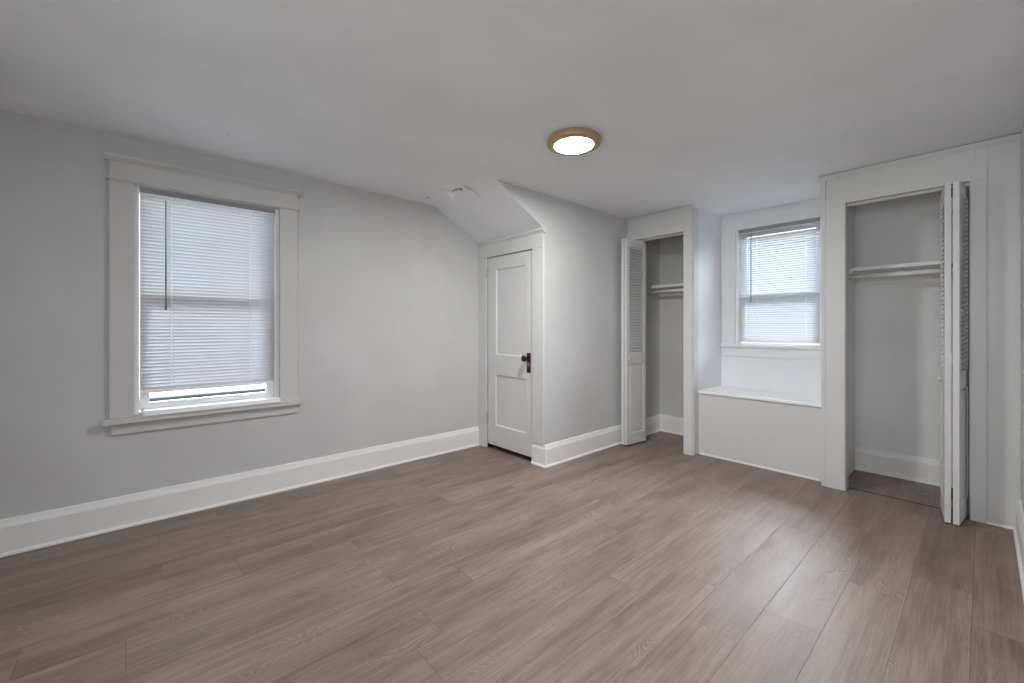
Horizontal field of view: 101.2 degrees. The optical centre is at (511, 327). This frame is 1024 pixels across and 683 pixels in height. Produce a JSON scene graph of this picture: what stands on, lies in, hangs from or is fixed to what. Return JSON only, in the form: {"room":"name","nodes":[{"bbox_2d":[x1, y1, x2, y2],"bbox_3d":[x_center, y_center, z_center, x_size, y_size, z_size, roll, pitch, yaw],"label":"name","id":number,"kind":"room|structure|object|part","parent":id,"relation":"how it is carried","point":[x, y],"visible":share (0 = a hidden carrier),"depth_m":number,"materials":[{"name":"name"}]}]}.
{"room":"empty bedroom","nodes":[
{"label":"empty bedroom","id":0,"kind":"room"},
{"bbox_2d":[0,110,477,519],"bbox_3d":[-1.086,0.028,3.702,6.010,2.325,0.150,0,0,-42],"label":"wall","id":1,"kind":"structure","parent":0,"point":[388,285],"depth_m":2.74,"materials":[{"name":"grey paint"}]},
{"bbox_2d":[102,151,302,435],"bbox_3d":[-2.006,-0.193,2.829,1.070,1.651,0.208,0,0,-42],"label":"window","id":2,"kind":"structure","parent":1,"relation":"in","point":[125,416],"depth_m":2.64,"materials":[{"name":"paint"}]},
{"bbox_3d":[-2.313,-0.167,2.493,0.108,1.406,0.020,0,0,-42],"label":"casing","id":3,"kind":"part","parent":2,"relation":"part of","materials":[{"name":"paint"}]},
{"bbox_3d":[-1.966,-0.998,2.784,1.057,0.040,0.048,0,0,-42],"label":"cap moulding","id":4,"kind":"part","parent":2,"relation":"part of","materials":[{"name":"paint"}]},
{"bbox_3d":[-1.975,-0.924,2.793,1.013,0.108,0.022,0,0,-42],"label":"head casing","id":5,"kind":"part","parent":2,"relation":"part of","materials":[{"name":"paint"}]},
{"bbox_3d":[-2.039,0.165,2.858,0.735,0.713,0.032,0,0,-42],"label":"sash","id":6,"kind":"part","parent":2,"relation":"part of","materials":[{"name":"white plastic"}]},
{"bbox_2d":[139,188,274,393],"bbox_3d":[-2.008,-0.224,2.823,0.738,1.264,0.042,0,0,-42],"label":"window blind","id":7,"kind":"object","parent":2,"relation":"attached to","point":[207,265],"visible":1,"depth_m":2.80,"materials":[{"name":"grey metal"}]},
{"bbox_3d":[-2.174,-0.212,2.684,0.006,1.216,0.029,0,0,-42],"label":"ladder cord","id":8,"kind":"part","parent":7,"relation":"part of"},
{"bbox_3d":[-2.013,0.400,2.828,0.734,0.016,0.026,0,0,-42],"label":"rail","id":9,"kind":"part","parent":7,"relation":"part of","materials":[{"name":"white plastic"}]},
{"bbox_3d":[-1.851,-0.212,2.972,0.006,1.216,0.029,0,0,-42],"label":"ladder cord","id":10,"kind":"part","parent":7,"relation":"part of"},
{"bbox_3d":[-1.642,-0.167,3.092,0.118,1.406,0.020,0,0,-42],"label":"casing","id":11,"kind":"part","parent":2,"relation":"part of","materials":[{"name":"paint"}]},
{"bbox_2d":[0,426,479,557],"bbox_3d":[-1.765,1.097,2.976,3.830,0.187,0.030,0,0,-42],"label":"baseboard","id":12,"kind":"structure","parent":1,"relation":"attached to","point":[24,533],"depth_m":2.74,"materials":[{"name":"white paint"}]},
{"bbox_2d":[429,178,542,242],"bbox_3d":[-0.245,-0.992,3.743,0.620,0.327,0.928,0,0,-42],"label":"ceiling","id":13,"kind":"structure","parent":0,"point":[497,213],"depth_m":3.69,"materials":[{"name":"paint"}]},
{"bbox_2d":[0,431,1023,682],"bbox_3d":[0.665,1.250,1.740,6.010,0.120,5.410,0,0,-42],"label":"floor","id":14,"kind":"structure","parent":0,"point":[647,561],"depth_m":1.95,"materials":[{"name":"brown wood"}]},
{"bbox_2d":[698,385,820,480],"bbox_3d":[2.270,0.891,3.765,0.537,0.597,0.973,0,0,-42],"label":"window bench","id":15,"kind":"object","parent":14,"relation":"on","point":[778,431],"visible":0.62,"depth_m":3.57,"materials":[{"name":"white wood"}]},
{"bbox_3d":[2.071,1.183,3.601,0.014,0.014,0.935,0,0,-42],"label":"shoe moulding","id":16,"kind":"part","parent":15,"relation":"part of","materials":[{"name":"white paint"}]},
{"bbox_2d":[0,0,1023,218],"bbox_3d":[0.665,-1.195,1.740,6.010,0.120,5.410,0,0,-42],"label":"ceiling","id":17,"kind":"structure","parent":0,"point":[720,107],"depth_m":1.97,"materials":[{"name":"paint"}]},
{"bbox_2d":[440,185,479,201],"bbox_3d":[-0.428,-1.099,3.514,0.273,0.072,0.268,0,0,33],"label":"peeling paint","id":18,"kind":"object","parent":17,"relation":"attached to","point":[452,196],"visible":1,"depth_m":3.52,"materials":[{"name":"paint"}]},
{"bbox_2d":[547,127,600,155],"bbox_3d":[0.374,-1.115,2.543,0.319,0.039,0.319,0,0,-42],"label":"ceiling light","id":19,"kind":"object","parent":17,"relation":"in","point":[574,141],"visible":1,"depth_m":2.48,"materials":[{"name":"white glass"}]},
{"bbox_2d":[554,137,593,153],"bbox_3d":[0.374,-1.097,2.543,0.234,0.001,0.234,0,0,-42],"label":"diffuser","id":20,"kind":"object","parent":19,"relation":"attached to","point":[564,145],"depth_m":2.53,"materials":[{"name":"white glass"}]},
{"bbox_2d":[492,178,659,444],"bbox_3d":[0.769,0.028,4.057,2.510,2.325,0.050,0,0,-42],"label":"wall","id":21,"kind":"structure","parent":0,"point":[582,249],"depth_m":3.92,"materials":[{"name":"grey paint"}]},
{"bbox_2d":[486,250,531,456],"bbox_3d":[-0.051,0.232,3.928,0.109,1.828,0.650,0,0,-42],"label":"door","id":22,"kind":"structure","parent":21,"relation":"in","point":[509,415],"depth_m":3.93,"materials":[{"name":"white paint"}]},
{"bbox_3d":[0.117,0.275,3.710,0.069,0.056,0.056,0,0,-42],"label":"knob","id":23,"kind":"part","parent":22,"relation":"part of","materials":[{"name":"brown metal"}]},
{"bbox_2d":[476,227,545,446],"bbox_3d":[-0.036,0.170,3.914,0.042,2.040,0.932,0,0,-42],"label":"door frame","id":24,"kind":"structure","parent":21,"relation":"attached to","point":[536,242],"depth_m":3.72,"materials":[{"name":"white paint"}]},
{"bbox_2d":[531,425,620,467],"bbox_3d":[0.701,1.097,4.039,1.285,0.187,0.172,0,0,-42],"label":"baseboard","id":25,"kind":"structure","parent":21,"relation":"attached to","point":[548,455],"depth_m":3.82,"materials":[{"name":"white paint"}]},
{"bbox_2d":[698,209,720,453],"bbox_3d":[1.937,0.028,4.148,0.525,2.325,0.040,0,0,-42],"label":"wall","id":26,"kind":"structure","parent":0,"point":[709,225],"depth_m":4.11,"materials":[{"name":"paint"}]},
{"bbox_2d":[695,205,722,217],"bbox_3d":[1.921,-1.127,4.099,0.615,0.016,0.012,0,0,-42],"label":"trim","id":27,"kind":"structure","parent":26,"relation":"attached to","point":[696,206],"depth_m":4.08,"materials":[{"name":"paint"}]},
{"bbox_2d":[721,198,820,394],"bbox_3d":[2.542,0.028,4.008,0.190,2.325,1.095,0,0,-42],"label":"wall","id":28,"kind":"structure","parent":0,"point":[777,374],"depth_m":3.97,"materials":[{"name":"paint"}]},
{"bbox_2d":[720,202,820,359],"bbox_3d":[2.503,-0.403,3.973,0.195,1.375,0.966,0,0,-42],"label":"window","id":29,"kind":"structure","parent":28,"relation":"in","point":[729,226],"depth_m":4.14,"materials":[{"name":"paint"}]},
{"bbox_3d":[2.186,-0.400,4.249,0.020,1.132,0.129,0,0,-42],"label":"casing","id":30,"kind":"part","parent":29,"relation":"part of","materials":[{"name":"paint"}]},
{"bbox_3d":[2.463,-1.028,3.937,0.022,0.124,0.965,0,0,-42],"label":"head casing","id":31,"kind":"part","parent":29,"relation":"part of","materials":[{"name":"paint"}]},
{"bbox_2d":[739,218,819,343],"bbox_3d":[2.493,-0.406,3.955,0.042,1.111,0.671,0,0,-42],"label":"window blind","id":32,"kind":"object","parent":29,"relation":"attached to","point":[745,327],"visible":1,"depth_m":3.93,"materials":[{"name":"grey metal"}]},
{"bbox_3d":[2.498,0.142,3.959,0.026,0.016,0.667,0,0,-42],"label":"rail","id":33,"kind":"part","parent":32,"relation":"part of","materials":[{"name":"white plastic"}]},
{"bbox_3d":[2.651,-0.394,3.787,0.029,1.064,0.006,0,0,-42],"label":"ladder cord","id":34,"kind":"part","parent":32,"relation":"part of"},
{"bbox_3d":[2.535,-0.095,3.992,0.032,0.491,0.668,0,0,-42],"label":"sash","id":35,"kind":"part","parent":29,"relation":"part of","materials":[{"name":"white plastic"}]},
{"bbox_3d":[2.562,-0.616,4.016,0.032,0.671,0.668,0,0,-42],"label":"sash","id":36,"kind":"part","parent":29,"relation":"part of","materials":[{"name":"white plastic"}]},
{"bbox_2d":[747,242,815,337],"bbox_3d":[9.406,1.290,9.736,7.000,6.200,14.000,0,0,-42],"label":"wall","id":37,"kind":"structure","parent":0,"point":[811,242],"depth_m":8.73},
{"bbox_2d":[748,228,815,248],"bbox_3d":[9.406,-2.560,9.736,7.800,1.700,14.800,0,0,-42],"label":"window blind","id":38,"kind":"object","parent":37,"relation":"on","point":[809,228],"depth_m":8.46,"materials":[{"name":"grey plastic"}]},
{"bbox_2d":[638,147,987,520],"bbox_3d":[2.130,0.028,3.471,0.090,2.325,2.637,0,0,-42],"label":"wall","id":39,"kind":"structure","parent":0,"point":[695,211],"depth_m":3.91,"materials":[{"name":"white paint"}]},
{"bbox_2d":[627,208,692,455],"bbox_3d":[1.482,0.043,4.192,0.116,2.295,0.694,0,0,-42],"label":"door frame","id":40,"kind":"structure","parent":39,"relation":"attached to","point":[682,221],"depth_m":3.94,"materials":[{"name":"white paint"}]},
{"bbox_2d":[626,205,694,222],"bbox_3d":[1.447,-1.112,4.149,0.026,0.034,0.717,0,0,-42],"label":"crown molding","id":41,"kind":"structure","parent":39,"relation":"attached to","point":[681,209],"depth_m":4.13,"materials":[{"name":"white paint"}]},
{"bbox_2d":[640,232,682,240],"bbox_3d":[1.464,-0.899,4.222,0.027,0.022,0.594,0,0,-42],"label":"track","id":42,"kind":"object","parent":39,"relation":"attached to","point":[680,233],"visible":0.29,"depth_m":4.17,"materials":[{"name":"white metal"}]},
{"bbox_2d":[621,238,645,444],"bbox_3d":[1.235,0.142,4.301,0.311,2.060,0.122,0,0,-42],"label":"bifold door","id":43,"kind":"structure","parent":42,"relation":"hanging from","point":[633,324],"depth_m":4.25,"materials":[{"name":"white paint"}]},
{"bbox_3d":[1.256,0.715,4.279,0.232,0.698,0.021,0,0,-36],"label":"raised panel","id":44,"kind":"part","parent":43,"relation":"part of","materials":[{"name":"white paint"}]},
{"bbox_2d":[847,182,969,206],"bbox_3d":[2.672,-0.899,2.868,0.027,0.022,0.620,0,0,-42],"label":"track","id":45,"kind":"object","parent":39,"relation":"attached to","point":[967,184],"visible":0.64,"depth_m":2.87,"materials":[{"name":"white metal"}]},
{"bbox_2d":[848,487,968,514],"bbox_3d":[2.697,1.188,2.889,0.006,0.003,0.620,0,0,-42],"label":"trim","id":46,"kind":"structure","parent":39,"relation":"attached to","point":[848,487],"depth_m":2.92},
{"bbox_2d":[818,133,1020,182],"bbox_3d":[2.640,-1.112,2.812,0.026,0.034,0.975,0,0,-42],"label":"crown molding","id":47,"kind":"structure","parent":39,"relation":"attached to","point":[1014,137],"depth_m":2.74,"materials":[{"name":"white paint"}]},
{"bbox_2d":[821,140,1020,526],"bbox_3d":[2.686,0.043,2.843,0.116,2.295,0.959,0,0,-42],"label":"door frame","id":48,"kind":"structure","parent":39,"relation":"attached to","point":[1004,160],"depth_m":2.57,"materials":[{"name":"white paint"}]},
{"bbox_2d":[937,180,968,524],"bbox_3d":[2.753,0.152,2.622,0.296,2.056,0.131,0,0,-42],"label":"bifold door","id":49,"kind":"structure","parent":39,"relation":"in","point":[959,203],"depth_m":2.55,"materials":[{"name":"white paint"}]},
{"bbox_3d":[2.731,0.715,2.649,0.021,0.698,0.216,0,0,42],"label":"raised panel","id":50,"kind":"part","parent":49,"relation":"part of","materials":[{"name":"white paint"}]},
{"bbox_3d":[2.775,0.715,2.595,0.216,0.698,0.021,0,0,-35],"label":"raised panel","id":51,"kind":"part","parent":49,"relation":"part of","materials":[{"name":"white paint"}]},
{"bbox_2d":[987,521,1012,529],"bbox_3d":[2.915,1.183,2.513,0.014,0.014,0.101,0,0,-42],"label":"baseboard","id":52,"kind":"structure","parent":39,"relation":"attached to","point":[990,523],"depth_m":2.51,"materials":[{"name":"white paint"}]},
{"bbox_2d":[660,186,969,464],"bbox_3d":[2.637,0.028,3.931,0.150,2.325,2.747,0,0,-42],"label":"wall","id":53,"kind":"structure","parent":0,"point":[897,325],"depth_m":3.36,"materials":[{"name":"white paint"}]},
{"bbox_2d":[646,414,682,435],"bbox_3d":[1.711,1.097,4.432,0.565,0.187,0.645,0,0,-42],"label":"baseboard","id":54,"kind":"structure","parent":53,"relation":"attached to","point":[656,423],"depth_m":4.73,"materials":[{"name":"white paint"}]},
{"bbox_2d":[659,288,682,296],"bbox_3d":[1.914,-0.391,4.614,0.017,0.091,0.641,0,0,-42],"label":"cleat","id":55,"kind":"object","parent":53,"relation":"attached to","point":[670,294],"visible":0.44,"depth_m":4.73,"materials":[{"name":"paint"}]},
{"bbox_2d":[651,283,682,289],"bbox_3d":[1.837,-0.442,4.545,0.223,0.046,0.641,0,0,-42],"label":"closet shelf","id":56,"kind":"object","parent":55,"relation":"on","point":[679,285],"visible":0.47,"depth_m":4.62,"materials":[{"name":"white paint"}]},
{"bbox_2d":[849,258,969,274],"bbox_3d":[3.067,-0.449,3.118,0.288,0.046,0.858,0,0,-42],"label":"closet shelf","id":57,"kind":"object","parent":53,"relation":"attached to","point":[928,264],"visible":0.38,"depth_m":3.17,"materials":[{"name":"white paint"}]},
{"bbox_2d":[855,447,969,491],"bbox_3d":[3.164,1.097,3.205,0.030,0.187,0.862,0,0,-42],"label":"baseboard","id":58,"kind":"structure","parent":53,"relation":"attached to","point":[912,468],"depth_m":3.31,"materials":[{"name":"white paint"}]},
{"bbox_2d":[855,267,969,284],"bbox_3d":[3.168,-0.398,3.209,0.017,0.091,0.858,0,0,-42],"label":"cleat","id":59,"kind":"object","parent":53,"relation":"attached to","point":[925,277],"visible":0.31,"depth_m":3.31,"materials":[{"name":"white paint"}]},
{"bbox_2d":[849,206,854,474],"bbox_3d":[2.659,0.028,3.369,0.565,2.325,0.055,0,0,-42],"label":"wall","id":60,"kind":"structure","parent":0,"point":[852,208],"depth_m":3.43,"materials":[{"name":"white paint"}]},
{"bbox_2d":[849,266,969,279],"bbox_3d":[2.982,-0.400,3.042,0.039,0.039,0.858,0,0,-42],"label":"closet rod","id":61,"kind":"object","parent":60,"relation":"attached to","point":[926,271],"visible":0.41,"depth_m":3.14,"materials":[{"name":"white paint"}]},
{"bbox_2d":[1021,119,1023,510],"bbox_3d":[2.622,0.028,2.063,2.660,2.325,0.120,0,0,-42],"label":"wall","id":62,"kind":"structure","parent":0,"point":[1022,129],"depth_m":2.35,"materials":[{"name":"grey paint"}]},
{"bbox_2d":[1013,499,1023,601],"bbox_3d":[2.270,1.097,1.849,1.850,0.187,0.030,0,0,-42],"label":"baseboard","id":63,"kind":"structure","parent":62,"relation":"attached to","point":[1018,531],"depth_m":2.19,"materials":[{"name":"white paint"}]},
{"bbox_3d":[1.932,0.027,4.184,0.565,2.325,0.020,0,0,-42],"label":"wall","id":64,"kind":"structure","parent":0,"visible":0},
{"bbox_2d":[650,288,682,293],"bbox_3d":[1.772,-0.395,4.487,0.039,0.039,0.641,0,0,-42],"label":"closet rod","id":65,"kind":"object","parent":64,"relation":"attached to","point":[680,289],"visible":0.52,"depth_m":4.57,"materials":[{"name":"white paint"}]},
{"label":"outside","id":66,"kind":"structure","parent":0,"visible":0},
{"bbox_2d":[139,355,264,396],"bbox_3d":[-9.988,4.490,11.191,120.000,0.200,150.000,0,0,-42],"label":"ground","id":67,"kind":"structure","parent":66,"point":[259,385],"depth_m":29.67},
{"bbox_2d":[139,386,264,409],"bbox_3d":[-3.189,2.532,4.324,7.000,3.716,0.200,0,0,-42],"label":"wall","id":68,"kind":"structure","parent":67,"relation":"on","point":[253,389],"depth_m":4.28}
]}

